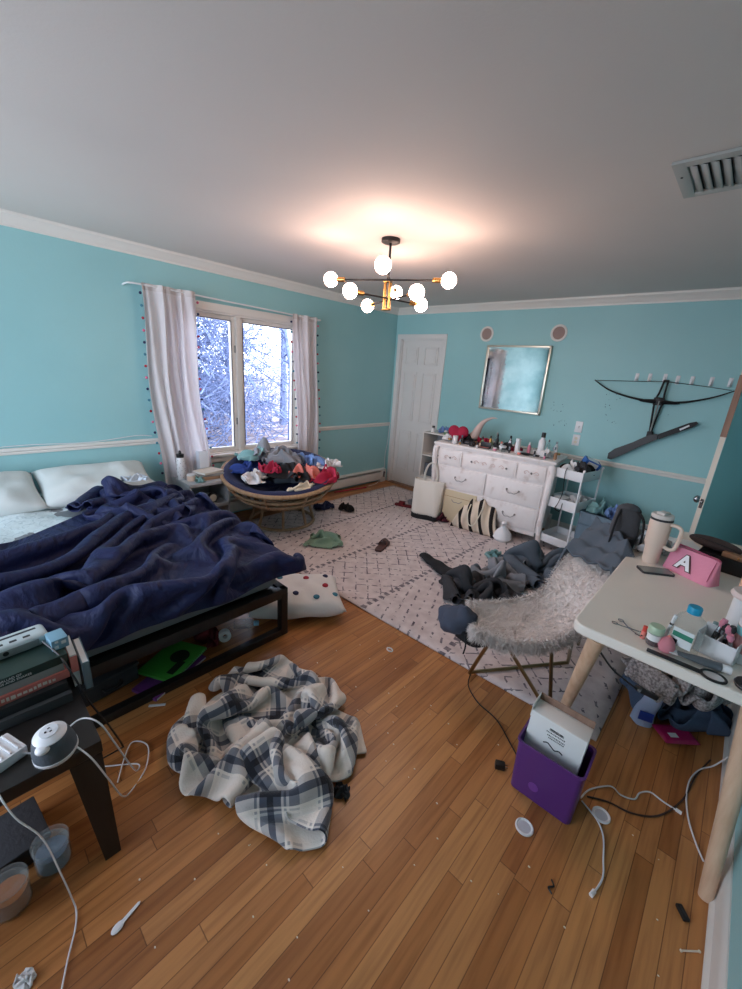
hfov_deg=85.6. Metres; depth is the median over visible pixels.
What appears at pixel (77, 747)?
charging cable
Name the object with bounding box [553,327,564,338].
grille
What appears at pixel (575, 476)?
tray
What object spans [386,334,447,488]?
door
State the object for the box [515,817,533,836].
round disc
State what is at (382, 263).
chandelier
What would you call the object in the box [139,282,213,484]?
curtain
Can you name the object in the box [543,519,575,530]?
baseboard
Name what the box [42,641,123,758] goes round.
cord
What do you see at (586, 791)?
charging cable
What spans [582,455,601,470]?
tissue box
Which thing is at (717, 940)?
baseboard
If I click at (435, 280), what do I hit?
socket
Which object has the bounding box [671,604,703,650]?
bottle
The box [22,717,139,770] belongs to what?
charging cable
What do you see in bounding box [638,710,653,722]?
print
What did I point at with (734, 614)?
lidded canister
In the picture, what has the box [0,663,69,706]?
book
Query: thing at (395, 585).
area rug
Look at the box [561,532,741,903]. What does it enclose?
desk
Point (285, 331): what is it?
bare tree
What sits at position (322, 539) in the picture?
shirt
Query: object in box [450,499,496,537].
striped bag
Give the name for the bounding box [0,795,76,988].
charging cable
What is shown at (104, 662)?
frame
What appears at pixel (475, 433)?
horn
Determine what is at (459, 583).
garment
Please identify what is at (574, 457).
trim
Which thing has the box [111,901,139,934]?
plastic spoon
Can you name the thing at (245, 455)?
garment
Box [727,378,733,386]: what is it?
hook
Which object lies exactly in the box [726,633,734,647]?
makeup brush
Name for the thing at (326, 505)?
garment
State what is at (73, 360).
wall
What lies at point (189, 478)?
pot
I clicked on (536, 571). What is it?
throw blanket
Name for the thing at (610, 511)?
garment
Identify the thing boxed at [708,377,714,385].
hook
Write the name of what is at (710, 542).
pouch
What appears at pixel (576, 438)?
wall plate
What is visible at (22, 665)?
book
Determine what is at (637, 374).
hook
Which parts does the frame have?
foot rail, floor rail, leg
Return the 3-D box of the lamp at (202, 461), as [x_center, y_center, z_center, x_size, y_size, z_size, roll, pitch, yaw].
[-1.642,-0.313,3.902,0.080,0.230,0.090,19,23,40]
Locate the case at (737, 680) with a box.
[733,676,741,690]
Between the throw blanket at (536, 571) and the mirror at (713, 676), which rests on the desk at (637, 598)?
the mirror at (713, 676)
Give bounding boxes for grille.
[482,328,491,339]
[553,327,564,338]
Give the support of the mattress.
on the frame
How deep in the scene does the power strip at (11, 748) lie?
1.17 m
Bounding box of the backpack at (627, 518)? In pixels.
[608,503,644,551]
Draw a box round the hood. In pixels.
[438,604,477,634]
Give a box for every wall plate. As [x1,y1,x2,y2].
[571,434,580,445]
[574,421,583,432]
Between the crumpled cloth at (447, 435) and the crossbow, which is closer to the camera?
the crossbow
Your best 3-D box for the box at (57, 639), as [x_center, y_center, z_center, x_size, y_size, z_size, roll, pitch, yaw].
[-1.118,0.517,1.427,0.071,0.040,0.050,16,21,34]
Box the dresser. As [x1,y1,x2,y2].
[431,439,567,542]
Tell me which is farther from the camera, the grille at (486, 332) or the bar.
the grille at (486, 332)
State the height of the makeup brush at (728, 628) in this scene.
0.118 m
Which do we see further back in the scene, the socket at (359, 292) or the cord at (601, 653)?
the socket at (359, 292)
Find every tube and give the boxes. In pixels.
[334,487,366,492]
[669,650,732,674]
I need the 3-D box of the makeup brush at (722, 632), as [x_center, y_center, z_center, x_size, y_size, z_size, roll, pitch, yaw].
[1.223,0.499,1.400,0.025,0.114,0.022,-6,20,-29]
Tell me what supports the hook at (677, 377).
attached to the wall at (702, 340)
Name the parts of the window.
sash, sill, sash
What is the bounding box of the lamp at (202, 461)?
[196,450,208,469]
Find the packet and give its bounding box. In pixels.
[652,724,700,744]
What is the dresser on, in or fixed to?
on the area rug
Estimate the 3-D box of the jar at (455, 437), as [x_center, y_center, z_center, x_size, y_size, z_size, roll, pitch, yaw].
[0.935,-0.610,4.443,0.058,0.085,0.058,19,23,40]
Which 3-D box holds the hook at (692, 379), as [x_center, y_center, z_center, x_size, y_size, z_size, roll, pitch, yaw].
[2.821,-1.000,3.523,0.030,0.075,0.043,19,23,40]
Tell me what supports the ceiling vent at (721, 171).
in the ceiling
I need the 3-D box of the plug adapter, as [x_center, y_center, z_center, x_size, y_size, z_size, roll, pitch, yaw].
[0.566,1.178,1.741,0.054,0.028,0.030,8,18,13]
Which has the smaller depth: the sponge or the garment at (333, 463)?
the sponge
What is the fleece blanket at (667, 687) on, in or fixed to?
on the jeans
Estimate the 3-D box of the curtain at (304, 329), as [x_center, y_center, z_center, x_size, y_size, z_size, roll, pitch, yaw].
[-0.755,-1.082,4.657,0.091,1.827,0.479,20,23,41]
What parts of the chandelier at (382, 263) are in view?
bulb, bulb, bulb, bulb, arm, arm, arm, stem, bulb, bulb, bulb, bulb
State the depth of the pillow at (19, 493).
2.74 m
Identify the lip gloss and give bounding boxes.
[640,625,647,638]
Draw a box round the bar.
[634,684,658,700]
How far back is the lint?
1.34 m
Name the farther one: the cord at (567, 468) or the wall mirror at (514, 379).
the wall mirror at (514, 379)
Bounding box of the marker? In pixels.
[663,614,677,636]
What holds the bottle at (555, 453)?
on the dresser
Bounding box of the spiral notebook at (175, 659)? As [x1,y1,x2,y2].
[138,641,206,680]
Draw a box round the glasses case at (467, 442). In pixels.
[462,440,474,444]
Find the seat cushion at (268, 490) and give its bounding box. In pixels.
[223,448,328,499]
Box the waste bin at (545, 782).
[511,716,596,824]
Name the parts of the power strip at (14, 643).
panel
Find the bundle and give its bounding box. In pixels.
[438,604,488,653]
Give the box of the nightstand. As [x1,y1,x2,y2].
[172,476,230,511]
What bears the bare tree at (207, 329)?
on the ground
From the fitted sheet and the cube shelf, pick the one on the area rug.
the cube shelf
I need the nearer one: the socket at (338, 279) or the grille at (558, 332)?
the socket at (338, 279)
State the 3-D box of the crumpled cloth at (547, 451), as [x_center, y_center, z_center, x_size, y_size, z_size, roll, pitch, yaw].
[1.732,-0.420,3.969,0.146,0.096,0.117,3,17,-5]
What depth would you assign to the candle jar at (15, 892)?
1.19 m
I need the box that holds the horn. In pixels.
[470,417,496,438]
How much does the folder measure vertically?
0.016 m
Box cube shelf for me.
[419,430,449,478]
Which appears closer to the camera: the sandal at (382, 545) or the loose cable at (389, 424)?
the sandal at (382, 545)
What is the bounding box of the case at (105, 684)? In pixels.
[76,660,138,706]
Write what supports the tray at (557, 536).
on the utility cart
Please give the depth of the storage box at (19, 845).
1.31 m
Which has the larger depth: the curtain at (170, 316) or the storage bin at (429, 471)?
the storage bin at (429, 471)
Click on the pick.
(681, 950)
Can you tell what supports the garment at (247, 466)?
on the papasan chair at (271, 494)
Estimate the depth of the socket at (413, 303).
2.85 m
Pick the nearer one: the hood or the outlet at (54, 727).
the outlet at (54, 727)
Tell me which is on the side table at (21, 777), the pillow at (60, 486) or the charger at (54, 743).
the charger at (54, 743)
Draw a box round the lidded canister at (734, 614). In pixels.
[725,586,741,626]
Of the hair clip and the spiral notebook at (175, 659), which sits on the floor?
the hair clip
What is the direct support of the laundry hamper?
on the area rug
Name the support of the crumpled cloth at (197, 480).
on the nightstand
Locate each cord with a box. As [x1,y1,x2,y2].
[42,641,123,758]
[468,673,515,753]
[555,468,567,511]
[587,759,710,817]
[600,652,636,688]
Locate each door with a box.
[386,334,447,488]
[689,372,741,545]
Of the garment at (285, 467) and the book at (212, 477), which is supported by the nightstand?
the book at (212, 477)
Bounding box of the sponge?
[658,635,675,653]
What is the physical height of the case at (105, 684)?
0.102 m
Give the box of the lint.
[548,879,554,894]
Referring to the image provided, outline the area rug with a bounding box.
[244,485,631,740]
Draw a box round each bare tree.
[196,320,253,424]
[198,320,251,392]
[199,326,286,424]
[205,320,289,439]
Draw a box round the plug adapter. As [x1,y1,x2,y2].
[495,759,507,770]
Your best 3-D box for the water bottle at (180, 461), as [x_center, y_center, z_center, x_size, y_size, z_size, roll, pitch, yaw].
[-1.750,-0.274,3.685,0.078,0.269,0.079,19,23,40]
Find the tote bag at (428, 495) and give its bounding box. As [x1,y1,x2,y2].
[411,462,445,521]
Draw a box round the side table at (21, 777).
[0,674,120,859]
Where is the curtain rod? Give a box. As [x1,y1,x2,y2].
[122,281,320,320]
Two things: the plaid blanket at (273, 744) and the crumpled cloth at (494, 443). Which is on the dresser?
the crumpled cloth at (494, 443)
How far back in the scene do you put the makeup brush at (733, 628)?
1.35 m
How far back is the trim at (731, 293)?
3.90 m
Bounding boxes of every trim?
[0,208,398,314]
[0,438,158,455]
[319,422,389,430]
[398,287,741,314]
[493,441,705,483]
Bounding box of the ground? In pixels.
[200,373,288,446]
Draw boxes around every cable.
[0,435,149,447]
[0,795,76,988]
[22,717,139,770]
[76,740,148,796]
[369,424,389,485]
[580,785,681,814]
[581,801,604,897]
[685,756,728,861]
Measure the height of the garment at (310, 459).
0.112 m
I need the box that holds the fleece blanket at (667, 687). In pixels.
[621,658,732,711]
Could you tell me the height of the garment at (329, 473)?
0.152 m
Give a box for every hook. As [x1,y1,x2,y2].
[634,373,639,380]
[675,376,680,383]
[689,376,694,383]
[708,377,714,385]
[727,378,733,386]
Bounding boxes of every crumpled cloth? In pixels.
[194,476,205,482]
[438,426,448,433]
[442,433,452,440]
[461,434,472,442]
[477,436,488,442]
[493,442,513,449]
[536,447,552,457]
[561,459,579,471]
[569,491,586,502]
[574,461,590,472]
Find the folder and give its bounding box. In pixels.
[132,655,205,701]
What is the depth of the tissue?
1.06 m
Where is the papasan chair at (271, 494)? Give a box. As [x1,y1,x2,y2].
[220,448,337,531]
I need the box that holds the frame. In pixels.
[80,580,287,728]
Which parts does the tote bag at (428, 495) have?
handle, handle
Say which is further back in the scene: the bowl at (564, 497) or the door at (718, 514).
the bowl at (564, 497)
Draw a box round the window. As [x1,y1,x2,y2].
[195,300,297,462]
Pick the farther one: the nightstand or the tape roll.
the nightstand
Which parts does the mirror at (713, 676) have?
handle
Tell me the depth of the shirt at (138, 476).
3.03 m
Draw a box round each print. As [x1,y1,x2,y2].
[166,650,189,674]
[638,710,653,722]
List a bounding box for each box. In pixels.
[0,796,50,883]
[45,628,68,649]
[524,692,595,775]
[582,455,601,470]
[698,546,741,577]
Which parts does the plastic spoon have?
handle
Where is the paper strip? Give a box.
[148,703,165,706]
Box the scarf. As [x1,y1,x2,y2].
[484,549,501,557]
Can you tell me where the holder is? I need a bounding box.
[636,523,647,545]
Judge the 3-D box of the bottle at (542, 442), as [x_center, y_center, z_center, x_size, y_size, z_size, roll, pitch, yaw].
[1.721,-0.505,4.032,0.068,0.235,0.067,19,23,40]
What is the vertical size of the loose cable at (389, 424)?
0.862 m
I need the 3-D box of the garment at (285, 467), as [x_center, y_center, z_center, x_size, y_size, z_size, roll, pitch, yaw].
[-0.819,-0.258,3.941,0.564,0.140,0.349,11,19,22]
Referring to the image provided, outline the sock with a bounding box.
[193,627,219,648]
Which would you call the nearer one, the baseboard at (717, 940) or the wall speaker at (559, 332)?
the baseboard at (717, 940)
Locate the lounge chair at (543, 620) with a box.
[465,553,632,697]
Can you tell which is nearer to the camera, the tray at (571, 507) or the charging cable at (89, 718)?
the charging cable at (89, 718)
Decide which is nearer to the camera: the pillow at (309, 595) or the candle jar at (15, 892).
the candle jar at (15, 892)
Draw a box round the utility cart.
[540,461,603,547]
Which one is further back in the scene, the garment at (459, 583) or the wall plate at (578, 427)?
the wall plate at (578, 427)
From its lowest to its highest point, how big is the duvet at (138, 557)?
0.324 m
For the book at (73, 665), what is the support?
on the side table at (21, 777)
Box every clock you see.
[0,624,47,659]
[208,492,217,501]
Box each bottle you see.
[176,450,185,479]
[514,438,521,452]
[526,443,530,452]
[537,432,545,452]
[553,450,557,459]
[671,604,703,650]
[733,617,741,664]
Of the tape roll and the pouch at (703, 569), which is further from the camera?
the tape roll
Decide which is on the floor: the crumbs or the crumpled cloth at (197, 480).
the crumbs
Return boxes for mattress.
[14,496,275,657]
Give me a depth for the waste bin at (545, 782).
1.56 m
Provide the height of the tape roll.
0.073 m
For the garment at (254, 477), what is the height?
0.098 m
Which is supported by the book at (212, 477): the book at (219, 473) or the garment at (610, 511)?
the book at (219, 473)
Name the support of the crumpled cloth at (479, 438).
on the dresser
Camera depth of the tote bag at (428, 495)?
4.59 m
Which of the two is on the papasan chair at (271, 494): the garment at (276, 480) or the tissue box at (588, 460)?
the garment at (276, 480)
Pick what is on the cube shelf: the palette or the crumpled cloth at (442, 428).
the crumpled cloth at (442, 428)
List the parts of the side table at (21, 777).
leg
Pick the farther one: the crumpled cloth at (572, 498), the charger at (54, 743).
the crumpled cloth at (572, 498)
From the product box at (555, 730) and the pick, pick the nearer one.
the pick
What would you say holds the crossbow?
hanging from the hook
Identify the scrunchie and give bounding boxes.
[334,782,349,801]
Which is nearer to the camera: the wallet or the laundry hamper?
the wallet
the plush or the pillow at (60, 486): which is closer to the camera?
the pillow at (60, 486)
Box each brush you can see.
[521,452,539,456]
[711,618,727,638]
[716,624,729,639]
[722,625,730,643]
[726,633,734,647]
[727,625,736,644]
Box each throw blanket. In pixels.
[500,540,563,588]
[544,516,634,585]
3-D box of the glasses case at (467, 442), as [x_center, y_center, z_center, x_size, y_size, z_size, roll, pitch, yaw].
[1.080,-0.574,4.431,0.061,0.042,0.150,-11,23,-40]
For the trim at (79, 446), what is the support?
attached to the wall at (73, 360)
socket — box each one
[336,277,345,281]
[357,290,363,295]
[409,301,417,305]
[433,278,441,282]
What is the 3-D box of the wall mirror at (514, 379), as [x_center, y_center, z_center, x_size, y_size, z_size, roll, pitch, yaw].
[1.628,-1.320,4.591,0.750,0.730,0.043,19,23,40]
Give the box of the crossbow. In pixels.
[595,380,734,458]
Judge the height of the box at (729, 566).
0.079 m
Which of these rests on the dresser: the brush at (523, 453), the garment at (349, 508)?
the brush at (523, 453)
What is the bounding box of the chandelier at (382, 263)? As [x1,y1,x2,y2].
[324,236,456,312]
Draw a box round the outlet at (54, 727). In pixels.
[39,724,57,738]
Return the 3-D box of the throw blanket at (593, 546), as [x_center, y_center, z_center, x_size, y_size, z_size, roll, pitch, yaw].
[1.289,0.460,2.364,0.197,0.619,0.478,-3,18,-20]
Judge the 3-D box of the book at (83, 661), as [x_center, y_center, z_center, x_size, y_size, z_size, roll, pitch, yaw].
[-1.080,0.622,1.499,0.023,0.110,0.200,-13,22,-43]
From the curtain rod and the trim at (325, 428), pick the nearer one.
the curtain rod
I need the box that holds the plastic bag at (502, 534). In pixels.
[493,521,510,542]
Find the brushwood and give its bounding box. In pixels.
[196,317,289,446]
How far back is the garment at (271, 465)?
3.85 m
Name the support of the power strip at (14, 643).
on the book at (22, 665)
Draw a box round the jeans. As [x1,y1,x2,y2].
[619,674,732,736]
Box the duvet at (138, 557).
[0,476,306,664]
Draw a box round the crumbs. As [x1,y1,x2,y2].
[139,641,658,980]
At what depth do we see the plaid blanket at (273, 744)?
1.66 m
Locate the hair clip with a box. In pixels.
[675,903,689,921]
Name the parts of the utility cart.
post, post, post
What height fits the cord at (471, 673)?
0.032 m
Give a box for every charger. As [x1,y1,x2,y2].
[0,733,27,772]
[31,721,78,768]
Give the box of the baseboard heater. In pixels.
[230,467,385,511]
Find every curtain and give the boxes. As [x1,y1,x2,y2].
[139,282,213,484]
[290,313,320,455]
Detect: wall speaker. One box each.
[480,326,493,341]
[550,324,567,341]
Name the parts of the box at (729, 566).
lid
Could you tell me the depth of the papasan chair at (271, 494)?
3.83 m
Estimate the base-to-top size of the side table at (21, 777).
0.450 m
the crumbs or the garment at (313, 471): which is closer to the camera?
the crumbs
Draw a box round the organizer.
[692,622,741,666]
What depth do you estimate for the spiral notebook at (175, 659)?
2.18 m
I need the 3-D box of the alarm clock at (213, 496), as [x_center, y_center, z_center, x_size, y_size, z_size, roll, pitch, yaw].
[-1.514,0.026,3.820,0.052,0.090,0.090,19,23,40]
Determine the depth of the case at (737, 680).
1.26 m
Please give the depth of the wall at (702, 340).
3.95 m
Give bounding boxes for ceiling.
[0,0,741,307]
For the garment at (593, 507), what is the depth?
3.75 m
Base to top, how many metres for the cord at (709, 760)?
0.007 m
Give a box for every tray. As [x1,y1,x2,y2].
[540,526,574,547]
[548,491,593,513]
[555,465,601,482]
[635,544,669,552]
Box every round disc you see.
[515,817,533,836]
[592,806,610,823]
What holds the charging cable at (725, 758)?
on the floor
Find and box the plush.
[449,425,468,441]
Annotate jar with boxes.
[0,874,30,921]
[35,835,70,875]
[187,473,194,481]
[452,435,457,443]
[645,622,665,646]
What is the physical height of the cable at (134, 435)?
0.037 m
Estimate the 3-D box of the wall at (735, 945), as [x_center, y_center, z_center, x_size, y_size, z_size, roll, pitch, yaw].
[1.292,0.209,0.951,0.100,2.440,6.200,19,23,40]
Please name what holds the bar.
hanging from the cord at (601, 653)
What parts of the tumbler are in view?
lid, handle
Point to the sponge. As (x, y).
(666, 644)
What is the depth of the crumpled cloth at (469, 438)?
4.45 m
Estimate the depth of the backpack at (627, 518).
2.24 m
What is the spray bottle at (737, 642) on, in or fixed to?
on the desk at (637, 598)
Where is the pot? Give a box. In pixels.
[187,476,194,481]
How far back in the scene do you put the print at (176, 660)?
2.18 m
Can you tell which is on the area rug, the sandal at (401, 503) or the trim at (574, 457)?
the sandal at (401, 503)
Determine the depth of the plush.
4.48 m
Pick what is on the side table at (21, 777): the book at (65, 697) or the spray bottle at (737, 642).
the book at (65, 697)
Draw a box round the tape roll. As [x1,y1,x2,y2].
[218,629,230,641]
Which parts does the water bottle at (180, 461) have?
lid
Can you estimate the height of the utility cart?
0.884 m
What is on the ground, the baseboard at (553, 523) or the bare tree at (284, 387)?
the bare tree at (284, 387)
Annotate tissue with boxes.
[13,967,36,988]
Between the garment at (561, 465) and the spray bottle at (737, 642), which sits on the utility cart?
the garment at (561, 465)
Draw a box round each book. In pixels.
[0,644,68,687]
[0,663,63,695]
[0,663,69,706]
[0,678,68,718]
[0,678,72,731]
[64,635,81,686]
[72,637,93,688]
[193,467,223,475]
[195,472,223,477]
[202,476,219,480]
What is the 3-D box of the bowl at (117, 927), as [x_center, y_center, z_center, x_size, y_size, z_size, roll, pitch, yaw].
[-0.744,1.271,1.177,0.024,0.006,0.037,12,19,25]
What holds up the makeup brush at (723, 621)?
in the organizer
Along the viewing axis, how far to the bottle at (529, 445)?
4.15 m
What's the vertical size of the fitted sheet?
0.047 m
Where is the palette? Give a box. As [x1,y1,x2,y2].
[478,441,491,448]
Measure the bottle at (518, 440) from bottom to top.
0.145 m
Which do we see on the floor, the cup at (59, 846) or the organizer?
the cup at (59, 846)
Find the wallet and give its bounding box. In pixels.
[721,551,741,562]
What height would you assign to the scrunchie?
0.043 m
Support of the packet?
on the floor
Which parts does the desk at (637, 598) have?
leg, leg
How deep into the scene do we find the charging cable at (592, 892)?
1.42 m
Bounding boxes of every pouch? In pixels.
[663,544,721,586]
[689,534,741,554]
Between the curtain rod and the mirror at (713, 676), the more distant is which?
the curtain rod
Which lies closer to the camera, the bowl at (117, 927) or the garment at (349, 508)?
the bowl at (117, 927)
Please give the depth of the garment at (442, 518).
4.56 m
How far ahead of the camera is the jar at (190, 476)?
3.66 m
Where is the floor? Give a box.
[0,480,727,988]
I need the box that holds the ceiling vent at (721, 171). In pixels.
[671,146,741,198]
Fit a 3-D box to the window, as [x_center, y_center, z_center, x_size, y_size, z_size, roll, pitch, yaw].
[-1.370,-1.122,4.176,0.200,1.505,1.600,19,23,40]
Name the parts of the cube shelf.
panel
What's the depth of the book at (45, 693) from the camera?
1.32 m
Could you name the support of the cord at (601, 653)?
hanging from the desk at (637, 598)
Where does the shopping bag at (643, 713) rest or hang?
on the floor
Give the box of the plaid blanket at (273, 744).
[166,655,366,850]
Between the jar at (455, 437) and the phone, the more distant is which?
the jar at (455, 437)
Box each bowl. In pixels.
[111,920,123,934]
[553,494,569,500]
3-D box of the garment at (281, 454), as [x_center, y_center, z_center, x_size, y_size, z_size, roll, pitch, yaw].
[-0.960,-0.458,4.089,0.604,0.220,0.383,12,19,24]
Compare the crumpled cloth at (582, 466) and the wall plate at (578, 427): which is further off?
the wall plate at (578, 427)
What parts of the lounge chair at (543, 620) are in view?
frame, leg, fur seat, leg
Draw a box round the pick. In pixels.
[680,948,700,952]
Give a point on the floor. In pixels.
(426, 925)
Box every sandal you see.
[375,538,389,551]
[394,501,411,507]
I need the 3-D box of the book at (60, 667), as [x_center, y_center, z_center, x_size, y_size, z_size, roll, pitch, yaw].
[-1.260,0.599,1.346,0.230,0.028,0.320,18,22,38]
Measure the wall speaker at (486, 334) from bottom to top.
0.170 m
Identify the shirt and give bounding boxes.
[121,473,149,481]
[302,529,342,548]
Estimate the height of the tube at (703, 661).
0.027 m
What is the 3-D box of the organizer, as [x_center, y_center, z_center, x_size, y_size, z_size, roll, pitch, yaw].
[1.206,0.518,1.390,0.070,0.090,0.110,-7,20,-32]
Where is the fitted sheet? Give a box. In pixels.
[0,479,154,543]
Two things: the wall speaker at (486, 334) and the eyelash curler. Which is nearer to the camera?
the eyelash curler
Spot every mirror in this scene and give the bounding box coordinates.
[478,345,552,415]
[646,648,727,684]
[703,671,723,681]
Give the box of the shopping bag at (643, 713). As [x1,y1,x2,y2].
[630,695,662,727]
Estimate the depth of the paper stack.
2.34 m
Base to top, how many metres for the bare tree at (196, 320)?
6.878 m
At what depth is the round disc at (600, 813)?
1.58 m
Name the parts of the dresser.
corner post, drawer, drawer, drawer, drawer, drawer, drawer, drawer, leg, corner post, leg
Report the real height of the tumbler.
0.279 m
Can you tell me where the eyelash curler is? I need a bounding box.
[612,619,646,636]
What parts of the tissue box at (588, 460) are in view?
white panel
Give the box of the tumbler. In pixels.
[641,511,683,563]
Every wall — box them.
[0,225,397,512]
[385,299,741,537]
[727,805,741,988]
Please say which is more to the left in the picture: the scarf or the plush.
the plush
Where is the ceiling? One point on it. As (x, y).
(516, 150)
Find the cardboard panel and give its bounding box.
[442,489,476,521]
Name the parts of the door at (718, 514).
knob, latch plate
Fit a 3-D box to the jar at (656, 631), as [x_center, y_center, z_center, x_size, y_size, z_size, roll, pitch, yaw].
[1.011,0.500,1.426,0.049,0.076,0.049,19,23,40]
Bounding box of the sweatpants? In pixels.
[470,556,529,592]
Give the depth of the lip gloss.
1.46 m
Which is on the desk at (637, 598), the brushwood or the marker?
the marker
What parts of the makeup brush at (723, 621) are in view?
handle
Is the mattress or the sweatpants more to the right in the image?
the sweatpants
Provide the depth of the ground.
14.12 m
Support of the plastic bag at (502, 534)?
on the area rug
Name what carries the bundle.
on the lounge chair at (543, 620)
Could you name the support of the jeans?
on the floor
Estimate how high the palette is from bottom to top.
0.063 m
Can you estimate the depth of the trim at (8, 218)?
3.27 m
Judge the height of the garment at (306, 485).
0.068 m
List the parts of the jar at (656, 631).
lid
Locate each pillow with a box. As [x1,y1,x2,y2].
[0,471,49,516]
[31,460,151,508]
[248,573,346,619]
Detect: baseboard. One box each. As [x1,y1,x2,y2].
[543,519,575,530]
[701,703,739,988]
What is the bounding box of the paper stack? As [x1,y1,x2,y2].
[666,537,699,549]
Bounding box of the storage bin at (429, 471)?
[424,461,437,476]
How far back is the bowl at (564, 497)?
3.91 m
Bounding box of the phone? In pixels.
[636,565,674,576]
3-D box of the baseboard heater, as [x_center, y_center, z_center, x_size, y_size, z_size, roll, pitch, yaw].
[-0.864,-0.036,5.026,0.093,0.200,3.160,19,23,40]
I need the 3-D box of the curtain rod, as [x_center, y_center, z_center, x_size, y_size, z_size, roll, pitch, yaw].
[-1.263,-1.827,3.860,0.108,0.046,1.998,19,23,40]
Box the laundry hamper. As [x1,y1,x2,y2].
[574,509,611,537]
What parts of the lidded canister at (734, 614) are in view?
lid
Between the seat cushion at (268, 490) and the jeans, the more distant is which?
the seat cushion at (268, 490)
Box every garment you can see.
[229,461,258,473]
[234,446,263,460]
[241,468,267,483]
[253,437,303,464]
[258,460,281,473]
[261,461,305,483]
[263,461,309,481]
[287,480,314,490]
[289,463,319,478]
[298,452,324,466]
[309,464,338,484]
[313,501,334,509]
[316,458,341,468]
[338,502,354,511]
[436,512,448,521]
[438,564,522,603]
[560,461,594,475]
[586,497,611,514]
[604,504,617,518]
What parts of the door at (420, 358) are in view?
raised panel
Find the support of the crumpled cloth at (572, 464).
on the utility cart

